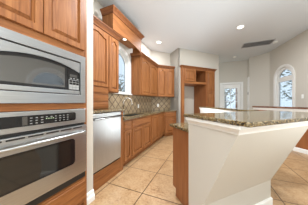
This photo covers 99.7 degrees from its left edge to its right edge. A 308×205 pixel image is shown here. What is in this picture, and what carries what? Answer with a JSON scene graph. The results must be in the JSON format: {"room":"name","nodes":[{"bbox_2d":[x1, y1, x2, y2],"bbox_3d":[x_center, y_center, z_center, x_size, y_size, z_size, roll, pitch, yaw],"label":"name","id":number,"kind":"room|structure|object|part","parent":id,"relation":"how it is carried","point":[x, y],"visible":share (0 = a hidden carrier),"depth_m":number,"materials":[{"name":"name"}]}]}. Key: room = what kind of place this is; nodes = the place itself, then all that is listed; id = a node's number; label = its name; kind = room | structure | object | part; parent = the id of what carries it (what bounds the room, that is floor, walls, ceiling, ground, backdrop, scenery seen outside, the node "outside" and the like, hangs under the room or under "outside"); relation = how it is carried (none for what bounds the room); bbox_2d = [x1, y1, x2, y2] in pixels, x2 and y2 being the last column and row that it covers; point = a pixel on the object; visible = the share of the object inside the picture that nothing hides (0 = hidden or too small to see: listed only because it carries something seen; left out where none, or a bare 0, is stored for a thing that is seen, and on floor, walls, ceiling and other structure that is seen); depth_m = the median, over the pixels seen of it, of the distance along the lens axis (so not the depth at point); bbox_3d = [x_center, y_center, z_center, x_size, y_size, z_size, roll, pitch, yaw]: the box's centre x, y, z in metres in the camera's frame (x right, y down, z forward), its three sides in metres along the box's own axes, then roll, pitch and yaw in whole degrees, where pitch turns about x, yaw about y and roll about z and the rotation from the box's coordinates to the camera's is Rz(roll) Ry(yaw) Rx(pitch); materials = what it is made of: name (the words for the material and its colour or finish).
{"room":"kitchen","nodes":[
{"label":"kitchen","id":0,"kind":"room"},
{"bbox_2d":[87,0,92,192],"bbox_3d":[-1.084,-0.375,1.697,0.635,3.170,0.130,0,0,23],"label":"wall","id":1,"kind":"structure","parent":0,"point":[89,2],"depth_m":1.58,"materials":[{"name":"beige paint"}]},
{"bbox_2d":[87,189,94,204],"bbox_3d":[-0.776,1.147,1.571,0.030,0.125,0.125,0,0,23],"label":"baseboard","id":2,"kind":"structure","parent":1,"relation":"attached to","point":[90,195],"depth_m":1.58,"materials":[{"name":"white paint"}]},
{"bbox_2d":[93,0,150,113],"bbox_3d":[-1.685,-0.375,1.259,0.140,3.170,8.030,0,0,23],"label":"wall","id":3,"kind":"structure","parent":0,"point":[97,6],"depth_m":3.28,"materials":[{"name":"beige paint"}]},
{"bbox_2d":[93,24,108,87],"bbox_3d":[-1.082,-0.754,2.120,0.309,0.991,0.647,0,0,23],"label":"upper cabinet","id":4,"kind":"object","parent":3,"relation":"attached to","point":[100,37],"visible":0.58,"depth_m":2.17,"materials":[{"name":"brown wood"}]},
{"bbox_3d":[-0.931,-0.748,2.106,0.016,0.846,0.427,0,0,23],"label":"panel","id":5,"kind":"part","parent":4,"relation":"part of","materials":[{"name":"brown wood"}]},
{"bbox_2d":[93,15,121,40],"bbox_3d":[-0.994,-1.297,2.273,0.342,0.092,0.994,0,0,23],"label":"crown molding","id":6,"kind":"structure","parent":4,"relation":"attached to","point":[96,21],"depth_m":2.27,"materials":[{"name":"brown wood"}]},
{"bbox_2d":[108,34,118,92],"bbox_3d":[-0.902,-0.720,2.553,0.309,1.060,0.288,0,0,23],"label":"upper cabinet","id":7,"kind":"object","parent":3,"relation":"attached to","point":[113,87],"visible":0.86,"depth_m":2.47,"materials":[{"name":"brown wood"}]},
{"bbox_3d":[-0.768,-0.715,2.497,0.016,0.910,0.158,0,0,23],"label":"panel","id":8,"kind":"part","parent":7,"relation":"part of","materials":[{"name":"brown wood"}]},
{"bbox_2d":[100,4,144,55],"bbox_3d":[-0.675,-1.502,2.948,0.412,0.485,1.225,0,0,23],"label":"window valance","id":9,"kind":"object","parent":3,"relation":"attached to","point":[112,16],"visible":0.93,"depth_m":2.68,"materials":[{"name":"brown wood"}]},
{"bbox_3d":[-0.630,-1.694,2.930,0.315,0.100,1.225,0,0,23],"label":"crown","id":10,"kind":"part","parent":9,"relation":"part of","materials":[{"name":"brown wood"}]},
{"bbox_2d":[113,46,131,94],"bbox_3d":[-0.858,-0.781,3.189,0.185,1.158,0.910,0,0,23],"label":"window","id":11,"kind":"structure","parent":3,"relation":"in","point":[127,64],"depth_m":3.50,"materials":[{"name":"white paint"}]},
{"bbox_3d":[-0.906,-0.760,3.210,0.040,1.036,0.726,0,0,23],"label":"sash","id":12,"kind":"part","parent":11,"relation":"part of","materials":[{"name":"white paint"}]},
{"bbox_3d":[-0.805,-0.785,3.168,0.018,1.150,0.890,0,0,23],"label":"casing","id":13,"kind":"part","parent":11,"relation":"part of","materials":[{"name":"white paint"}]},
{"bbox_2d":[108,93,151,113],"bbox_3d":[-0.598,0.038,3.680,0.008,0.493,2.616,0,0,23],"label":"backsplash","id":14,"kind":"structure","parent":3,"relation":"attached to","point":[114,100],"depth_m":3.56,"materials":[{"name":"beige tile"}]},
{"bbox_2d":[131,56,156,96],"bbox_3d":[-0.229,-0.730,4.168,0.309,1.040,1.349,0,0,23],"label":"upper cabinet","id":15,"kind":"object","parent":3,"relation":"attached to","point":[143,73],"visible":0.98,"depth_m":3.62,"materials":[{"name":"brown wood"}]},
{"bbox_3d":[-0.230,-0.728,3.792,0.021,1.005,0.545,0,0,23],"label":"door","id":16,"kind":"part","parent":15,"relation":"part of","materials":[{"name":"brown wood"}]},
{"bbox_3d":[-0.229,-0.730,3.792,0.016,0.900,0.435,0,0,23],"label":"panel","id":17,"kind":"part","parent":15,"relation":"part of","materials":[{"name":"brown wood"}]},
{"bbox_2d":[130,52,174,68],"bbox_3d":[0.048,-1.297,4.239,0.416,0.092,1.950,0,0,38],"label":"crown molding","id":18,"kind":"structure","parent":15,"relation":"attached to","point":[143,55],"depth_m":4.17,"materials":[{"name":"brown wood"}]},
{"bbox_3d":[-0.005,-0.728,4.332,0.021,1.005,0.605,0,0,23],"label":"door","id":19,"kind":"part","parent":15,"relation":"part of","materials":[{"name":"brown wood"}]},
{"bbox_3d":[-0.005,-0.730,4.332,0.016,0.900,0.495,0,0,23],"label":"panel","id":20,"kind":"part","parent":15,"relation":"part of","materials":[{"name":"brown wood"}]},
{"bbox_2d":[157,67,173,96],"bbox_3d":[0.330,-0.730,4.876,0.832,1.040,0.321,0,0,-22],"label":"upper cabinet","id":21,"kind":"object","parent":3,"relation":"attached to","point":[165,77],"visible":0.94,"depth_m":4.74,"materials":[{"name":"brown wood"}]},
{"bbox_3d":[0.285,-0.728,4.695,0.332,1.005,0.021,0,0,-22],"label":"door","id":22,"kind":"part","parent":21,"relation":"part of","materials":[{"name":"brown wood"}]},
{"bbox_3d":[0.285,-0.730,4.695,0.222,0.900,0.016,0,0,-22],"label":"panel","id":23,"kind":"part","parent":21,"relation":"part of","materials":[{"name":"brown wood"}]},
{"bbox_3d":[0.600,-0.728,4.825,0.332,1.005,0.021,0,0,-22],"label":"door","id":24,"kind":"part","parent":21,"relation":"part of","materials":[{"name":"brown wood"}]},
{"bbox_3d":[0.600,-0.730,4.824,0.222,0.900,0.016,0,0,-22],"label":"panel","id":25,"kind":"part","parent":21,"relation":"part of","materials":[{"name":"brown wood"}]},
{"bbox_2d":[151,50,169,65],"bbox_3d":[0.258,-0.375,5.093,0.809,3.170,0.100,0,0,-22],"label":"wall","id":26,"kind":"structure","parent":0,"point":[161,58],"depth_m":5.05,"materials":[{"name":"beige paint"}]},
{"bbox_2d":[152,97,169,109],"bbox_3d":[0.278,0.038,5.043,0.809,0.493,0.008,0,0,-22],"label":"backsplash","id":27,"kind":"structure","parent":26,"relation":"attached to","point":[164,102],"depth_m":5.04,"materials":[{"name":"beige tile"}]},
{"bbox_2d":[170,48,179,122],"bbox_3d":[0.790,-0.375,4.941,0.060,3.170,0.587,0,0,-22],"label":"wall","id":28,"kind":"structure","parent":0,"point":[175,51],"depth_m":4.78,"materials":[{"name":"beige paint"}]},
{"bbox_2d":[184,86,193,122],"bbox_3d":[1.426,-0.058,5.616,1.570,2.535,0.080,0,0,-22],"label":"wall","id":29,"kind":"structure","parent":0,"point":[188,90],"depth_m":5.60,"materials":[{"name":"beige paint"}]},
{"bbox_2d":[170,48,218,122],"bbox_3d":[1.649,-0.375,5.367,1.971,3.170,0.720,0,0,-22],"label":"wall","id":30,"kind":"structure","parent":0,"point":[187,57],"depth_m":4.99,"materials":[{"name":"beige paint"}]},
{"bbox_2d":[180,65,216,71],"bbox_3d":[1.712,-1.281,4.923,1.680,0.080,0.140,0,0,-22],"label":"crown molding","id":31,"kind":"structure","parent":30,"relation":"attached to","point":[181,66],"depth_m":4.83,"materials":[{"name":"brown wood"}]},
{"bbox_2d":[89,135,307,204],"bbox_3d":[2.311,1.250,1.258,7.700,0.080,11.100,0,0,23],"label":"floor","id":32,"kind":"structure","parent":0,"point":[147,179],"depth_m":1.99,"materials":[{"name":"beige tile"}]},
{"bbox_2d":[0,0,86,204],"bbox_3d":[-1.192,-0.100,1.196,0.601,2.620,0.862,0,0,23],"label":"tall cabinet","id":33,"kind":"object","parent":32,"relation":"on","point":[62,24],"visible":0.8,"depth_m":1.19,"materials":[{"name":"brown wood"}]},
{"bbox_3d":[-1.004,-0.976,0.889,0.016,0.698,0.306,0,0,23],"label":"panel","id":34,"kind":"part","parent":33,"relation":"part of","materials":[{"name":"brown wood"}]},
{"bbox_3d":[-1.005,-0.976,0.889,0.021,0.808,0.416,0,0,23],"label":"door","id":35,"kind":"part","parent":33,"relation":"part of","materials":[{"name":"brown wood"}]},
{"bbox_3d":[-0.943,0.035,1.092,0.020,0.057,0.790,0,0,23],"label":"rail","id":36,"kind":"part","parent":33,"relation":"part of","materials":[{"name":"brown wood"}]},
{"bbox_3d":[-0.943,-0.541,1.092,0.020,0.078,0.790,0,0,23],"label":"rail","id":37,"kind":"part","parent":33,"relation":"part of","materials":[{"name":"brown wood"}]},
{"bbox_2d":[0,26,84,102],"bbox_3d":[-1.117,-0.247,1.165,0.442,0.505,0.790,0,0,23],"label":"microwave","id":38,"kind":"object","parent":33,"relation":"in","point":[32,70],"visible":1,"depth_m":1.04,"materials":[{"name":"silver metal"}]},
{"bbox_3d":[-0.952,-0.252,1.029,0.009,0.253,0.535,0,0,23],"label":"door","id":39,"kind":"part","parent":38,"relation":"part of","materials":[{"name":"black"}]},
{"bbox_3d":[-0.825,-0.238,1.333,0.011,0.226,0.123,0,0,23],"label":"control panel","id":40,"kind":"part","parent":38,"relation":"part of","materials":[{"name":"black"}]},
{"bbox_3d":[-0.819,-0.180,1.331,0.002,0.100,0.110,0,0,23],"label":"keypad plate","id":41,"kind":"part","parent":38,"relation":"part of","materials":[{"name":"grey metal"}]},
{"bbox_2d":[0,109,85,204],"bbox_3d":[-1.115,0.442,1.164,0.606,0.749,0.790,0,0,23],"label":"wall oven","id":42,"kind":"object","parent":33,"relation":"in","point":[43,152],"visible":1,"depth_m":1.04,"materials":[{"name":"silver metal"}]},
{"bbox_3d":[-0.913,0.138,1.070,0.003,0.080,0.572,0,0,23],"label":"display glass","id":43,"kind":"part","parent":42,"relation":"part of","materials":[{"name":"black"}]},
{"bbox_3d":[-0.922,0.141,1.083,0.023,0.149,0.790,0,0,23],"label":"control panel","id":44,"kind":"part","parent":42,"relation":"part of","materials":[{"name":"silver metal"}]},
{"bbox_3d":[-0.868,0.308,1.061,0.070,0.025,0.744,0,0,23],"label":"handle","id":45,"kind":"part","parent":42,"relation":"part of","materials":[{"name":"silver metal"}]},
{"bbox_3d":[-0.943,0.837,1.092,0.020,0.026,0.790,0,0,23],"label":"rail","id":46,"kind":"part","parent":33,"relation":"part of","materials":[{"name":"brown wood"}]},
{"bbox_3d":[-0.924,0.954,1.084,0.021,0.232,0.822,0,0,23],"label":"drawer","id":47,"kind":"part","parent":33,"relation":"part of","materials":[{"name":"brown wood"}]},
{"bbox_3d":[-0.849,-0.976,1.264,0.021,0.808,0.386,0,0,23],"label":"door","id":48,"kind":"part","parent":33,"relation":"part of","materials":[{"name":"brown wood"}]},
{"bbox_3d":[-0.849,-0.976,1.263,0.016,0.698,0.276,0,0,23],"label":"panel","id":49,"kind":"part","parent":33,"relation":"part of","materials":[{"name":"brown wood"}]},
{"bbox_2d":[93,111,122,191],"bbox_3d":[-0.950,0.678,2.115,0.540,1.063,0.738,0,0,23],"label":"base cabinet","id":50,"kind":"object","parent":32,"relation":"on","point":[104,175],"visible":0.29,"depth_m":2.03,"materials":[{"name":"brown wood"}]},
{"bbox_3d":[-0.734,1.093,1.984,0.040,0.235,0.620,0,0,23],"label":"kick panel","id":51,"kind":"part","parent":50,"relation":"part of","materials":[{"name":"brown wood"}]},
{"bbox_2d":[93,111,121,174],"bbox_3d":[-0.929,0.555,2.065,0.578,0.808,0.609,0,0,23],"label":"dishwasher","id":52,"kind":"object","parent":50,"relation":"in","point":[106,126],"visible":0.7,"depth_m":1.93,"materials":[{"name":"silver metal"}]},
{"bbox_2d":[93,108,124,113],"bbox_3d":[-0.932,0.128,2.113,0.595,0.036,0.750,0,0,23],"label":"countertop","id":53,"kind":"structure","parent":50,"relation":"on","point":[108,109],"depth_m":2.04,"materials":[{"name":"brown stone"}]},
{"bbox_2d":[93,86,107,108],"bbox_3d":[-1.082,-0.074,2.120,0.309,0.368,0.647,0,0,23],"label":"base cabinet","id":54,"kind":"object","parent":53,"relation":"on","point":[100,95],"visible":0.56,"depth_m":2.17,"materials":[{"name":"brown wood"}]},
{"bbox_3d":[-0.949,-0.198,2.066,0.021,0.114,0.625,0,0,23],"label":"drawer","id":55,"kind":"part","parent":54,"relation":"part of","materials":[{"name":"brown wood"}]},
{"bbox_3d":[-0.949,-0.076,2.066,0.021,0.114,0.625,0,0,23],"label":"drawer","id":56,"kind":"part","parent":54,"relation":"part of","materials":[{"name":"brown wood"}]},
{"bbox_3d":[-0.949,0.044,2.066,0.021,0.114,0.625,0,0,23],"label":"drawer","id":57,"kind":"part","parent":54,"relation":"part of","materials":[{"name":"brown wood"}]},
{"bbox_2d":[123,119,130,165],"bbox_3d":[-0.748,0.768,2.574,0.561,0.884,0.262,0,0,23],"label":"base cabinet","id":58,"kind":"object","parent":32,"relation":"on","point":[127,123],"visible":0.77,"depth_m":2.44,"materials":[{"name":"brown wood"}]},
{"bbox_3d":[-0.497,0.438,2.474,0.021,0.145,0.220,0,0,23],"label":"drawer","id":59,"kind":"part","parent":58,"relation":"part of","materials":[{"name":"brown wood"}]},
{"bbox_3d":[-0.497,0.810,2.474,0.021,0.550,0.220,0,0,23],"label":"door","id":60,"kind":"part","parent":58,"relation":"part of","materials":[{"name":"brown wood"}]},
{"bbox_3d":[-0.496,0.810,2.474,0.016,0.440,0.110,0,0,23],"label":"panel","id":61,"kind":"part","parent":58,"relation":"part of","materials":[{"name":"brown wood"}]},
{"bbox_2d":[129,115,150,161],"bbox_3d":[-0.513,0.768,3.138,0.561,0.884,0.956,0,0,23],"label":"base cabinet","id":62,"kind":"object","parent":32,"relation":"on","point":[141,126],"visible":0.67,"depth_m":2.92,"materials":[{"name":"brown wood"}]},
{"bbox_3d":[-0.352,0.810,2.821,0.021,0.550,0.435,0,0,23],"label":"door","id":63,"kind":"part","parent":62,"relation":"part of","materials":[{"name":"brown wood"}]},
{"bbox_3d":[-0.352,0.810,2.821,0.016,0.440,0.325,0,0,23],"label":"panel","id":64,"kind":"part","parent":62,"relation":"part of","materials":[{"name":"brown wood"}]},
{"bbox_3d":[-0.175,0.810,3.246,0.021,0.550,0.445,0,0,23],"label":"door","id":65,"kind":"part","parent":62,"relation":"part of","materials":[{"name":"brown wood"}]},
{"bbox_3d":[-0.175,0.810,3.246,0.016,0.440,0.335,0,0,23],"label":"panel","id":66,"kind":"part","parent":62,"relation":"part of","materials":[{"name":"brown wood"}]},
{"bbox_2d":[149,112,164,146],"bbox_3d":[-0.079,0.768,4.181,0.561,0.884,1.300,0,0,23],"label":"base cabinet","id":67,"kind":"object","parent":32,"relation":"on","point":[157,120],"visible":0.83,"depth_m":3.89,"materials":[{"name":"brown wood"}]},
{"bbox_2d":[123,110,176,120],"bbox_3d":[-0.044,0.306,3.811,0.912,0.037,3.085,0,0,23],"label":"countertop","id":68,"kind":"structure","parent":67,"relation":"on","point":[150,112],"depth_m":3.44,"materials":[{"name":"brown stone"}]},
{"bbox_3d":[0.023,0.725,3.722,0.021,0.720,0.470,0,0,23],"label":"door","id":69,"kind":"part","parent":67,"relation":"part of","materials":[{"name":"brown wood"}]},
{"bbox_3d":[0.023,0.725,3.722,0.016,0.610,0.360,0,0,23],"label":"panel","id":70,"kind":"part","parent":67,"relation":"part of","materials":[{"name":"brown wood"}]},
{"bbox_3d":[0.245,0.725,4.255,0.021,0.720,0.655,0,0,23],"label":"door","id":71,"kind":"part","parent":67,"relation":"part of","materials":[{"name":"brown wood"}]},
{"bbox_3d":[0.245,0.725,4.255,0.016,0.610,0.545,0,0,23],"label":"panel","id":72,"kind":"part","parent":67,"relation":"part of","materials":[{"name":"brown wood"}]},
{"bbox_2d":[163,111,175,135],"bbox_3d":[0.476,0.768,4.859,0.576,0.884,0.461,0,0,-22],"label":"base cabinet","id":73,"kind":"object","parent":32,"relation":"on","point":[170,117],"visible":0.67,"depth_m":4.66,"materials":[{"name":"brown wood"}]},
{"bbox_3d":[0.601,0.438,4.672,0.426,0.145,0.021,0,0,-22],"label":"drawer","id":74,"kind":"part","parent":73,"relation":"part of","materials":[{"name":"brown wood"}]},
{"bbox_3d":[0.601,0.810,4.672,0.426,0.550,0.021,0,0,-22],"label":"door","id":75,"kind":"part","parent":73,"relation":"part of","materials":[{"name":"brown wood"}]},
{"bbox_3d":[0.601,0.810,4.672,0.316,0.440,0.016,0,0,-22],"label":"panel","id":76,"kind":"part","parent":73,"relation":"part of","materials":[{"name":"brown wood"}]},
{"bbox_2d":[173,127,188,204],"bbox_3d":[0.775,0.768,1.732,0.947,0.884,0.429,0,0,-22],"label":"base cabinet","id":77,"kind":"object","parent":32,"relation":"on","point":[180,138],"visible":0.14,"depth_m":1.57,"materials":[{"name":"brown wood"}]},
{"bbox_2d":[170,122,188,132],"bbox_3d":[0.756,0.306,1.749,0.988,0.037,0.472,0,0,-22],"label":"countertop","id":78,"kind":"structure","parent":77,"relation":"on","point":[181,126],"depth_m":1.63,"materials":[{"name":"brown stone"}]},
{"bbox_2d":[181,68,205,122],"bbox_3d":[1.375,-0.015,5.140,1.103,2.450,0.721,0,0,-22],"label":"surround","id":79,"kind":"object","parent":32,"relation":"on","point":[188,76],"visible":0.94,"depth_m":4.70,"materials":[{"name":"brown wood"}]},
{"bbox_3d":[0.907,-0.015,4.959,0.100,2.450,0.700,0,0,-22],"label":"panel","id":80,"kind":"part","parent":79,"relation":"part of","materials":[{"name":"brown wood"}]},
{"bbox_3d":[1.321,-0.995,4.739,0.497,0.430,0.021,0,0,-22],"label":"door","id":81,"kind":"part","parent":79,"relation":"part of","materials":[{"name":"brown wood"}]},
{"bbox_3d":[1.321,-0.995,4.739,0.387,0.320,0.016,0,0,-22],"label":"panel","id":82,"kind":"part","parent":79,"relation":"part of","materials":[{"name":"brown wood"}]},
{"bbox_3d":[1.547,-0.968,4.855,1.003,0.545,0.020,0,0,-22],"label":"frame","id":83,"kind":"part","parent":79,"relation":"part of","materials":[{"name":"brown wood"}]},
{"bbox_2d":[194,71,214,112],"bbox_3d":[2.096,-0.015,5.438,0.456,2.450,0.721,0,0,-22],"label":"pantry cabinet","id":84,"kind":"object","parent":32,"relation":"on","point":[204,95],"visible":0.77,"depth_m":5.16,"materials":[{"name":"brown wood"}]},
{"bbox_3d":[2.230,0.325,5.114,0.286,1.400,0.016,0,0,-22],"label":"panel","id":85,"kind":"part","parent":84,"relation":"part of","materials":[{"name":"brown wood"}]},
{"bbox_3d":[2.230,-0.830,5.114,0.286,0.650,0.016,0,0,-22],"label":"panel","id":86,"kind":"part","parent":84,"relation":"part of","materials":[{"name":"brown wood"}]},
{"bbox_3d":[2.230,0.325,5.114,0.396,1.510,0.021,0,0,-22],"label":"door","id":87,"kind":"part","parent":84,"relation":"part of","materials":[{"name":"brown wood"}]},
{"bbox_3d":[2.230,-0.830,5.114,0.396,0.760,0.021,0,0,-22],"label":"door","id":88,"kind":"part","parent":84,"relation":"part of","materials":[{"name":"brown wood"}]},
{"bbox_2d":[97,0,307,62],"bbox_3d":[2.311,-2.010,1.258,7.700,0.100,11.100,0,0,23],"label":"ceiling","id":89,"kind":"structure","parent":0,"point":[205,26],"depth_m":3.19,"materials":[{"name":"white paint"}]},
{"bbox_2d":[241,39,274,47],"bbox_3d":[3.434,-1.954,4.333,0.830,0.012,0.420,0,0,23],"label":"ceiling vent","id":90,"kind":"object","parent":89,"relation":"in","point":[263,42],"visible":1,"depth_m":4.31,"materials":[{"name":"grey metal"}]},
{"bbox_2d":[199,106,258,112],"bbox_3d":[1.448,0.661,2.923,0.165,1.097,2.020,0,0,-1],"label":"wall","id":91,"kind":"structure","parent":0,"point":[203,109],"depth_m":2.85,"materials":[{"name":"white paint"}]},
{"bbox_3d":[1.440,0.180,2.922,0.122,0.070,1.997,0,0,-1],"label":"moulding","id":92,"kind":"part","parent":91,"relation":"part of","materials":[{"name":"white paint"}]},
{"bbox_2d":[219,60,247,108],"bbox_3d":[3.182,-0.375,6.539,2.650,3.170,0.120,0,0,23],"label":"wall","id":93,"kind":"structure","parent":0,"point":[236,71],"depth_m":6.18,"materials":[{"name":"beige paint"}]},
{"bbox_2d":[220,82,242,108],"bbox_3d":[3.720,0.122,6.269,0.960,2.175,0.095,0,0,23],"label":"door","id":94,"kind":"structure","parent":93,"relation":"in","point":[239,85],"depth_m":6.22,"materials":[{"name":"white paint"}]},
{"bbox_2d":[186,117,307,204],"bbox_3d":[0.918,0.678,1.260,1.070,1.064,0.551,0,0,-22],"label":"wall","id":95,"kind":"structure","parent":0,"point":[229,164],"depth_m":1.13,"materials":[{"name":"beige paint"}]},
{"bbox_2d":[184,110,307,127],"bbox_3d":[1.099,0.130,1.315,1.465,0.030,0.643,0,0,-22],"label":"countertop","id":96,"kind":"structure","parent":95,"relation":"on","point":[249,119],"depth_m":1.00,"materials":[{"name":"brown stone"}]},
{"bbox_3d":[0.912,0.179,1.257,1.056,0.066,0.551,0,0,-22],"label":"moulding","id":97,"kind":"part","parent":95,"relation":"part of","materials":[{"name":"white paint"}]},
{"bbox_3d":[0.864,1.160,1.419,1.048,0.100,0.214,0,0,-22],"label":"baseboard","id":98,"kind":"part","parent":95,"relation":"part of","materials":[{"name":"white paint"}]},
{"bbox_2d":[248,52,269,109],"bbox_3d":[4.446,-0.375,5.468,0.474,3.170,0.986,0,0,-39],"label":"wall","id":99,"kind":"structure","parent":0,"point":[258,66],"depth_m":5.36,"materials":[{"name":"beige paint"}]},
{"bbox_2d":[247,77,248,108],"bbox_3d":[4.254,0.035,5.870,0.021,2.350,0.289,0,0,23],"label":"trim","id":100,"kind":"structure","parent":99,"relation":"attached to","point":[248,77],"depth_m":5.79,"materials":[{"name":"white paint"}]},
{"bbox_2d":[252,106,307,153],"bbox_3d":[3.549,0.661,3.429,0.186,1.097,1.825,0,0,-14],"label":"wall","id":101,"kind":"structure","parent":0,"point":[301,146],"depth_m":3.20,"materials":[{"name":"white paint"}]},
{"bbox_3d":[3.541,0.195,3.425,0.142,0.070,1.802,0,0,-14],"label":"moulding","id":102,"kind":"part","parent":101,"relation":"part of","materials":[{"name":"white paint"}]},
{"bbox_3d":[3.489,1.160,3.401,0.014,0.100,1.780,0,0,-14],"label":"baseboard","id":103,"kind":"part","parent":101,"relation":"part of","materials":[{"name":"white paint"}]},
{"bbox_2d":[270,29,307,106],"bbox_3d":[3.426,-0.375,0.297,0.142,3.170,9.726,0,0,13],"label":"wall","id":104,"kind":"structure","parent":0,"point":[294,52],"depth_m":3.83,"materials":[{"name":"beige paint"}]},
{"bbox_2d":[273,64,294,106],"bbox_3d":[4.371,-0.390,4.316,0.160,1.740,0.950,0,0,13],"label":"window","id":105,"kind":"structure","parent":104,"relation":"in","point":[277,79],"depth_m":4.51,"materials":[{"name":"white paint"}]},
{"bbox_3d":[4.376,-0.365,4.314,0.050,1.626,0.786,0,0,13],"label":"sash","id":106,"kind":"part","parent":105,"relation":"part of","materials":[{"name":"white paint"}]},
{"label":"outside","id":107,"kind":"structure","parent":0,"visible":0},
{"bbox_3d":[2.845,1.420,4.232,30.000,0.180,26.000,0,0,23],"label":"ground","id":108,"kind":"structure","parent":107,"visible":0},
{"bbox_2d":[119,72,123,91],"bbox_3d":[-2.775,-0.589,10.905,2.795,3.845,2.679,0,0,23],"label":"tree","id":109,"kind":"object","parent":108,"relation":"on","point":[120,82],"visible":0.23,"depth_m":10.81,"materials":[{"name":"beige plant"}]},
{"bbox_2d":[224,88,234,107],"bbox_3d":[5.516,-0.254,10.100,2.460,3.176,2.459,0,0,23],"label":"tree","id":110,"kind":"object","parent":108,"relation":"on","point":[228,91],"visible":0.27,"depth_m":9.99,"materials":[{"name":"beige plant"}]},
{"bbox_2d":[235,88,236,108],"bbox_3d":[5.200,-0.170,8.017,0.340,3.000,0.340,0,0,23],"label":"porch post","id":111,"kind":"object","parent":108,"relation":"on","point":[235,88],"visible":0.02,"depth_m":8.06,"materials":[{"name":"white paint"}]},
{"bbox_2d":[280,70,291,100],"bbox_3d":[8.437,-0.501,7.458,2.726,3.670,2.930,0,0,23],"label":"tree","id":112,"kind":"object","parent":108,"relation":"on","point":[288,83],"visible":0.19,"depth_m":7.83,"materials":[{"name":"beige plant"}]}
]}

